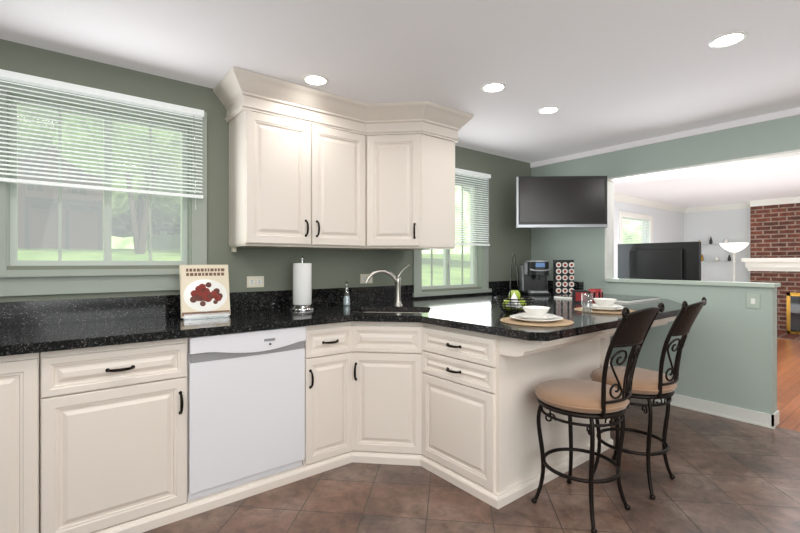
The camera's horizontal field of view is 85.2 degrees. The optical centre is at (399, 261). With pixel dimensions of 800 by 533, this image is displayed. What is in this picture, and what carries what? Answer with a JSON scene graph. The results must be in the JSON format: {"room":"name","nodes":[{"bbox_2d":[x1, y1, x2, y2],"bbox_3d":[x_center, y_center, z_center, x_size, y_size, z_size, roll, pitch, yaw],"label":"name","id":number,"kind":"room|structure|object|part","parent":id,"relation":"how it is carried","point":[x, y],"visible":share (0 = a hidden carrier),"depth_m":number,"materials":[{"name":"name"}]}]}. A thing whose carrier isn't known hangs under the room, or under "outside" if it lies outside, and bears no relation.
{"room":"kitchen","nodes":[
{"label":"kitchen","id":0,"kind":"room"},
{"bbox_2d":[0,39,530,301],"bbox_3d":[-1.051,0.065,2.993,6.340,2.350,0.140,0,0,-38],"label":"wall","id":1,"kind":"structure","parent":0,"point":[331,268],"depth_m":2.86,"materials":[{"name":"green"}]},
{"bbox_2d":[0,80,206,295],"bbox_3d":[-1.665,-0.388,2.479,1.070,1.115,0.185,0,0,-38],"label":"window","id":2,"kind":"structure","parent":1,"relation":"in","point":[66,281],"depth_m":2.43,"materials":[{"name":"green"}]},
{"bbox_3d":[-1.685,-0.414,2.505,0.836,0.868,0.060,0,0,-38],"label":"window frame","id":3,"kind":"part","parent":2,"relation":"part of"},
{"bbox_2d":[0,69,203,198],"bbox_3d":[-1.601,-0.625,2.399,0.970,0.620,0.062,0,0,-38],"label":"blind","id":4,"kind":"object","parent":2,"relation":"attached to","point":[5,75],"visible":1,"depth_m":2.36,"materials":[{"name":"white plastic"}]},
{"bbox_2d":[247,276,263,287],"label":"outlet plates","id":5,"kind":"object","parent":1,"relation":"attached to","point":[252,281],"depth_m":2.95,"materials":[{"name":"beige plastic"}]},
{"bbox_2d":[213,67,473,251],"bbox_3d":[-0.320,-0.587,3.034,1.684,1.043,0.695,0,0,-38],"label":"upper cabinet","id":6,"kind":"object","parent":1,"relation":"attached to","point":[310,168],"visible":1,"depth_m":2.96,"materials":[{"name":"beige wood"}]},
{"bbox_2d":[360,274,372,283],"label":"outlet plates","id":7,"kind":"object","parent":1,"relation":"attached to","point":[362,276],"depth_m":3.50,"materials":[{"name":"beige plastic"}]},
{"bbox_2d":[413,173,491,296],"bbox_3d":[0.470,-0.290,4.165,1.030,1.190,0.185,0,0,-38],"label":"window","id":8,"kind":"structure","parent":1,"relation":"in","point":[482,251],"depth_m":4.37,"materials":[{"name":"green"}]},
{"bbox_3d":[0.450,-0.269,4.191,0.796,1.038,0.060,0,0,-38],"label":"window frame","id":9,"kind":"part","parent":8,"relation":"part of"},
{"bbox_2d":[455,168,490,245],"bbox_3d":[0.533,-0.518,4.085,0.930,0.713,0.062,0,0,-38],"label":"blind","id":10,"kind":"object","parent":8,"relation":"attached to","point":[458,171],"visible":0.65,"depth_m":4.21,"materials":[{"name":"white plastic"}]},
{"bbox_2d":[0,0,799,207],"bbox_3d":[2.982,-1.135,2.839,12.480,0.150,6.380,0,0,-38],"label":"ceiling","id":11,"kind":"structure","parent":0,"point":[620,74],"depth_m":2.34,"materials":[{"name":"grey paint"}]},
{"bbox_2d":[143,398,799,532],"bbox_3d":[0.751,1.290,0.759,6.400,0.100,5.880,0,0,-38],"label":"floor","id":12,"kind":"structure","parent":0,"point":[732,476],"depth_m":2.28,"materials":[{"name":"brown tile"}]},
{"bbox_2d":[188,326,305,500],"bbox_3d":[-0.959,0.803,2.530,0.611,0.868,0.589,0,0,-38],"label":"dishwasher","id":13,"kind":"object","parent":12,"relation":"on","point":[246,390],"visible":0.77,"depth_m":2.28,"materials":[{"name":"white metal"}]},
{"bbox_2d":[0,264,681,532],"bbox_3d":[-0.087,0.627,2.529,5.397,1.225,1.777,0,0,-38],"label":"base cabinet","id":14,"kind":"object","parent":12,"relation":"on","point":[94,391],"visible":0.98,"depth_m":2.29,"materials":[{"name":"painted wood"},{"name":"granite"},{"name":"black metal"}]},
{"bbox_2d":[0,292,681,355],"bbox_3d":[-0.087,0.345,2.529,5.397,0.040,1.777,0,0,-38],"label":"countertop","id":15,"kind":"structure","parent":14,"relation":"on","point":[481,313],"depth_m":2.39,"materials":[{"name":"stone"}]},
{"bbox_2d":[179,265,229,317],"bbox_3d":[-1.156,0.170,2.572,0.262,0.308,0.200,0,0,-32],"label":"cookbook","id":16,"kind":"object","parent":15,"relation":"on","point":[204,289],"visible":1,"depth_m":2.53,"materials":[{"name":"paper"},{"name":"clear plastic"}]},
{"bbox_2d":[290,256,313,310],"bbox_3d":[-0.664,0.142,2.954,0.160,0.364,0.160,0,0,-38],"label":"paper towel holder","id":17,"kind":"object","parent":15,"relation":"on","point":[302,272],"visible":1,"depth_m":2.90,"materials":[{"name":"white paper"}]},
{"bbox_2d":[343,281,349,304],"bbox_3d":[-0.395,0.233,3.243,0.064,0.181,0.073,0,0,-38],"label":"soap dispenser","id":18,"kind":"object","parent":15,"relation":"on","point":[346,301],"visible":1,"depth_m":3.23,"materials":[{"name":"clear glass"}]},
{"bbox_2d":[365,264,409,305],"bbox_3d":[-0.094,0.170,3.232,0.330,0.310,0.134,0,0,-38],"label":"faucet","id":19,"kind":"object","parent":15,"relation":"on","point":[397,280],"depth_m":3.24,"materials":[{"name":"silver metal"}]},
{"bbox_2d":[494,253,534,312],"bbox_3d":[0.746,0.134,2.832,0.259,0.378,0.259,0,0,-38],"label":"fruit basket","id":20,"kind":"object","parent":15,"relation":"on","point":[514,300],"visible":0.96,"depth_m":2.78,"materials":[{"name":"bronze metal"},{"name":"fruit"}]},
{"bbox_2d":[519,261,550,294],"bbox_3d":[1.361,0.155,4.358,0.250,0.338,0.335,0,0,2],"label":"coffee maker","id":21,"kind":"object","parent":15,"relation":"on","point":[533,275],"visible":1,"depth_m":4.37,"materials":[{"name":"black plastic"}]},
{"bbox_2d":[500,306,573,326],"bbox_3d":[0.741,0.285,2.369,0.384,0.078,0.384,0,0,-38],"label":"place setting","id":22,"kind":"object","parent":15,"relation":"on","point":[538,316],"visible":1,"depth_m":2.31,"materials":[{"name":"beige ceramic"}]},
{"bbox_2d":[551,260,573,295],"bbox_3d":[1.589,0.151,4.224,0.200,0.345,0.120,0,0,2],"label":"rack","id":23,"kind":"object","parent":15,"relation":"on","point":[563,270],"visible":0.98,"depth_m":4.20,"materials":[{"name":"black plastic"}]},
{"bbox_2d":[572,290,587,302],"bbox_3d":[1.432,0.274,3.462,0.100,0.100,0.062,0,0,2],"label":"caddy","id":24,"kind":"object","parent":15,"relation":"on","point":[578,296],"visible":1,"depth_m":3.43,"materials":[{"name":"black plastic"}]},
{"bbox_2d":[588,289,602,303],"bbox_3d":[1.552,0.269,3.443,0.131,0.110,0.108,0,0,-38],"label":"mug","id":25,"kind":"object","parent":15,"relation":"on","point":[592,293],"visible":0.63,"depth_m":3.40,"materials":[{"name":"red ceramic"}]},
{"bbox_2d":[574,298,635,313],"bbox_3d":[1.366,0.285,2.901,0.384,0.078,0.384,0,0,-38],"label":"place setting","id":26,"kind":"object","parent":15,"relation":"on","point":[603,305],"visible":0.9,"depth_m":2.85,"materials":[{"name":"beige ceramic"}]},
{"bbox_2d":[554,294,660,302],"bbox_3d":[1.836,0.315,3.871,0.600,0.019,0.660,0,0,-38],"label":"board","id":27,"kind":"object","parent":15,"relation":"on","point":[620,298],"visible":0.71,"depth_m":3.74,"materials":[{"name":"white paint"}]},
{"bbox_2d":[531,302,664,532],"bbox_3d":[0.955,0.716,2.155,0.443,1.048,0.575,0,0,-38],"label":"stool","id":28,"kind":"object","parent":12,"relation":"on","point":[578,398],"visible":1,"depth_m":2.04,"materials":[{"name":"wrought iron"},{"name":"leather"},{"name":"wood"}]},
{"bbox_2d":[590,297,706,499],"bbox_3d":[1.371,0.716,2.445,0.444,1.048,0.574,0,0,-38],"label":"stool","id":29,"kind":"object","parent":12,"relation":"on","point":[647,384],"visible":0.78,"depth_m":2.31,"materials":[{"name":"wrought iron"},{"name":"leather"},{"name":"wood"}]},
{"bbox_2d":[531,115,799,413],"bbox_3d":[3.160,0.065,2.891,0.144,2.350,6.240,0,0,-38],"label":"wall","id":30,"kind":"structure","parent":0,"point":[725,356],"depth_m":3.62,"materials":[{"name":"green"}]},
{"bbox_2d":[516,176,606,227],"bbox_3d":[1.532,-0.565,4.301,0.836,0.484,0.436,0,0,3],"label":"tv","id":31,"kind":"object","parent":30,"relation":"attached to","point":[541,201],"visible":1,"depth_m":4.09,"materials":[{"name":"black plastic"},{"name":"silver plastic"},{"name":"glass"}]},
{"bbox_2d":[605,149,799,413],"bbox_3d":[2.847,0.164,3.288,0.195,1.952,2.552,0,0,-38],"label":"trim","id":32,"kind":"structure","parent":30,"relation":"attached to","point":[609,231],"depth_m":3.59,"materials":[{"name":"white paint"}]},
{"bbox_2d":[747,294,759,308],"label":"outlet plates","id":33,"kind":"object","parent":30,"relation":"attached to","point":[753,300],"depth_m":3.33,"materials":[{"name":"beige"}]},
{"bbox_2d":[614,193,749,281],"bbox_3d":[5.525,0.065,4.847,6.000,2.350,6.380,0,0,-38],"label":"wall","id":34,"kind":"structure","parent":0,"point":[660,222],"depth_m":8.39,"materials":[{"name":"white paint"}]},
{"bbox_2d":[651,394,778,428],"bbox_3d":[3.531,1.190,2.413,0.174,0.100,4.750,0,0,-38],"label":"baseboard","id":35,"kind":"structure","parent":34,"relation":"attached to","point":[767,420],"depth_m":3.46,"materials":[{"name":"white wood"}]},
{"bbox_2d":[701,237,736,262],"bbox_3d":[6.162,-0.234,8.524,0.158,0.508,0.720,0,0,-38],"label":"decorations","id":36,"kind":"object","parent":34,"relation":"attached to","point":[710,240],"visible":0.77,"depth_m":8.47,"materials":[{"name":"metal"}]},
{"bbox_2d":[742,196,799,333],"bbox_3d":[7.006,0.065,7.151,0.540,2.349,2.120,0,0,-38],"label":"fireplace","id":37,"kind":"object","parent":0,"point":[774,223],"depth_m":7.54,"materials":[{"name":"red brick"}]},
{"bbox_2d":[777,332,799,431],"bbox_3d":[5.493,1.284,4.823,6.080,0.112,6.380,0,0,-38],"label":"floor","id":38,"kind":"structure","parent":0,"point":[788,345],"depth_m":4.55,"materials":[{"name":"wood"}]},
{"bbox_2d":[719,243,748,281],"bbox_3d":[6.043,0.450,7.869,0.430,1.580,0.430,0,0,-38],"label":"lamp","id":39,"kind":"object","parent":38,"relation":"on","point":[733,248],"visible":0.66,"depth_m":7.80,"materials":[{"name":"white paint"}]},
{"bbox_3d":[2.551,0.785,4.219,0.515,0.910,1.340,0,0,-38],"label":"console","id":40,"kind":"object","parent":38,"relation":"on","visible":0},
{"bbox_2d":[618,241,700,280],"bbox_3d":[2.500,0.072,4.224,0.240,0.514,0.730,0,0,-38],"label":"tv","id":41,"kind":"object","parent":40,"relation":"on","point":[669,260],"visible":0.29,"depth_m":4.13,"materials":[{"name":"black plastic"}]},
{"label":"outside","id":42,"kind":"structure","parent":0,"visible":0},
{"bbox_2d":[18,248,469,285],"bbox_3d":[-9.461,0.178,34.891,140.000,2.725,60.250,0,0,-38],"label":"lawn","id":43,"kind":"structure","parent":42,"point":[51,254],"depth_m":10.11,"materials":[{"name":"green plant"}]},
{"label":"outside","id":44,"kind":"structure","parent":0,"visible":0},
{"bbox_2d":[18,107,640,253],"bbox_3d":[-3.687,-20.260,27.581,160.000,47.000,82.000,0,0,-38],"label":"scenery","id":45,"kind":"structure","parent":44,"point":[82,209],"depth_m":13.77,"materials":[{"name":"green plant"}]}
]}

